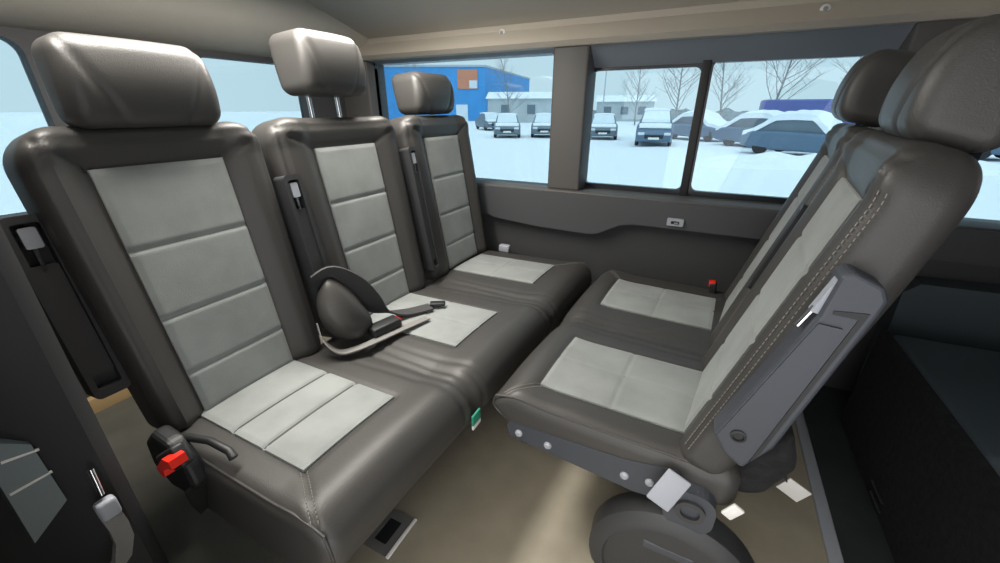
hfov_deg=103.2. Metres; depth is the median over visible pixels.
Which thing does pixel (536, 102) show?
shed
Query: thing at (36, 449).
trim
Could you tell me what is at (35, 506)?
trim
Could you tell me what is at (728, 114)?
hedge
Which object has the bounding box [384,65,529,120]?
warehouse
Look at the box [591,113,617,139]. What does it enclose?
car
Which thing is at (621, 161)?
snow ground
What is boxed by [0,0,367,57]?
trim
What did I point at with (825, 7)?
coat hook
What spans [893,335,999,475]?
seat cushion
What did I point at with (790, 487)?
paper tag
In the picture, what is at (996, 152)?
car
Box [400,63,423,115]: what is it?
bare tree
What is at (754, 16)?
trim
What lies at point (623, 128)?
snow bank
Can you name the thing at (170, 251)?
seat
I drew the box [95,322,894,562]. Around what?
floor
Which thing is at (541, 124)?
car
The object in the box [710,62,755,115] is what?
bare tree
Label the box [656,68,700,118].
bare tree
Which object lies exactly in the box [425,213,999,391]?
wall
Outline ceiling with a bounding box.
[304,0,751,38]
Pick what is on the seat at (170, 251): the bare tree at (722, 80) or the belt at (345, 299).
the belt at (345, 299)
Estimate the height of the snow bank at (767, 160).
0.591 m
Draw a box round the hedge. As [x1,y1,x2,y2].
[592,108,748,120]
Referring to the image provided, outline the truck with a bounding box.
[759,99,854,123]
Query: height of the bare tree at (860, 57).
10.380 m
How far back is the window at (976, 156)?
1.32 m
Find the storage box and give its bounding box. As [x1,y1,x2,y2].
[839,331,999,562]
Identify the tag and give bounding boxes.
[471,408,480,430]
[776,476,811,501]
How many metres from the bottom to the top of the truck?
2.344 m
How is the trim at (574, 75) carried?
attached to the wall at (690, 258)
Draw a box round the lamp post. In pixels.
[602,71,606,112]
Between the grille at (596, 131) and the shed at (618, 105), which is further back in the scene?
the shed at (618, 105)
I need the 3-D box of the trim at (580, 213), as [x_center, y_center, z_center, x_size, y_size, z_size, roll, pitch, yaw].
[0.887,-0.237,1.698,4.120,0.185,0.070,11,26,25]
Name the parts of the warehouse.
door, sign panel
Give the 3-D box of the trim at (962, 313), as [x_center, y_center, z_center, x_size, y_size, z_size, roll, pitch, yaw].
[1.864,0.308,1.358,0.900,0.564,0.095,11,26,25]
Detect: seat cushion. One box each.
[180,250,591,562]
[494,270,740,504]
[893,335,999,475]
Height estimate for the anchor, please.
0.010 m
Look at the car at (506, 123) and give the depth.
26.39 m
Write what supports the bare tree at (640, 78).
on the snow ground
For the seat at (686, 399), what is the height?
1.232 m
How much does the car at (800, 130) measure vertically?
1.740 m
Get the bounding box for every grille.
[500,129,513,131]
[595,130,609,133]
[644,135,662,138]
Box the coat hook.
[819,4,830,10]
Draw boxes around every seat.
[0,28,591,562]
[493,14,999,562]
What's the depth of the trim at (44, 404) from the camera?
0.60 m
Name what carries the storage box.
on the floor
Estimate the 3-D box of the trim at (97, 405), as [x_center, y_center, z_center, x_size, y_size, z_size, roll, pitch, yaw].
[-1.337,0.283,2.027,0.030,0.070,1.900,11,26,25]
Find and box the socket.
[666,218,683,226]
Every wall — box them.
[0,26,346,397]
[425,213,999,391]
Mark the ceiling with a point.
(369, 18)
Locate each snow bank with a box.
[617,124,636,134]
[695,152,999,175]
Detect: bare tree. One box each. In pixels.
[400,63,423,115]
[489,58,528,112]
[619,70,658,124]
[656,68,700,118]
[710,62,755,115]
[763,59,836,99]
[832,57,861,79]
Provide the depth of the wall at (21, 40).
1.33 m
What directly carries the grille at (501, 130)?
attached to the car at (506, 123)
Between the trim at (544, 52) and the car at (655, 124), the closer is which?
the trim at (544, 52)
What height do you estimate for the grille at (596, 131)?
0.180 m
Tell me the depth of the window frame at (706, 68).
1.72 m
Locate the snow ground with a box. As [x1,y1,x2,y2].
[0,111,999,219]
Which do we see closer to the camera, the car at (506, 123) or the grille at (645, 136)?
the grille at (645, 136)
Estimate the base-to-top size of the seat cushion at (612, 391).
0.134 m
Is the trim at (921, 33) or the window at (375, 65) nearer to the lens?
the trim at (921, 33)
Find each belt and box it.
[87,468,133,562]
[310,266,444,354]
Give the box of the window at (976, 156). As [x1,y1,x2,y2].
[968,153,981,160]
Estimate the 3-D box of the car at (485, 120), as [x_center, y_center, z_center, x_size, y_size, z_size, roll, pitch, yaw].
[-1.017,-15.385,37.924,1.840,1.542,4.430,-8,25,-17]
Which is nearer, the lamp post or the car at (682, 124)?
the car at (682, 124)
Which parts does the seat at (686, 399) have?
plate, backrest, tongue blade, backrest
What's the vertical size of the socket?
0.032 m
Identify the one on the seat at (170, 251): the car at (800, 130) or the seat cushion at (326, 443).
the seat cushion at (326, 443)
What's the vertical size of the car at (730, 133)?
1.740 m
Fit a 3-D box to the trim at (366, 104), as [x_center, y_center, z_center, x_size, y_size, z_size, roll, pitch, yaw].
[-0.809,-1.013,2.414,0.220,0.660,0.150,11,26,25]
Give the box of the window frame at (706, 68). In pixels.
[584,60,787,203]
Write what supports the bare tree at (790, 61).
on the snow ground
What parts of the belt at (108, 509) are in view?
tongue blade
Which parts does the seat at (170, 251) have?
tongue blade, backrest, recline lever, tongue blade, headrest post, headrest post, backrest, backrest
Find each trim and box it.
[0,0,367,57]
[0,224,167,562]
[0,438,66,542]
[1,448,52,495]
[87,388,131,413]
[345,61,388,119]
[359,0,999,61]
[372,49,553,65]
[477,185,999,266]
[548,45,595,189]
[591,23,915,67]
[795,411,843,562]
[856,276,999,381]
[872,18,978,130]
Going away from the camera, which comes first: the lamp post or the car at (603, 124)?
the car at (603, 124)
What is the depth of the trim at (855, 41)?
1.48 m
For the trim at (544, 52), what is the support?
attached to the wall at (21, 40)
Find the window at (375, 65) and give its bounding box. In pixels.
[373,53,553,185]
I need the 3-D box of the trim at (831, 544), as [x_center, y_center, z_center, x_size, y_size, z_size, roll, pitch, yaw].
[0.841,0.785,0.961,0.036,0.016,1.980,11,26,25]
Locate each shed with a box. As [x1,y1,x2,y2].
[486,92,551,122]
[595,95,656,121]
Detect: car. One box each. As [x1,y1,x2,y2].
[475,112,497,129]
[494,113,520,137]
[531,113,550,136]
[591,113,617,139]
[635,108,673,145]
[672,110,727,140]
[714,110,783,145]
[740,110,842,153]
[979,147,999,159]
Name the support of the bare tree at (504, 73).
on the snow ground
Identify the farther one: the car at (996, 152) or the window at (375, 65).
the car at (996, 152)
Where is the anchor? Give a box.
[363,509,416,558]
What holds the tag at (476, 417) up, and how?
hanging from the seat at (170, 251)

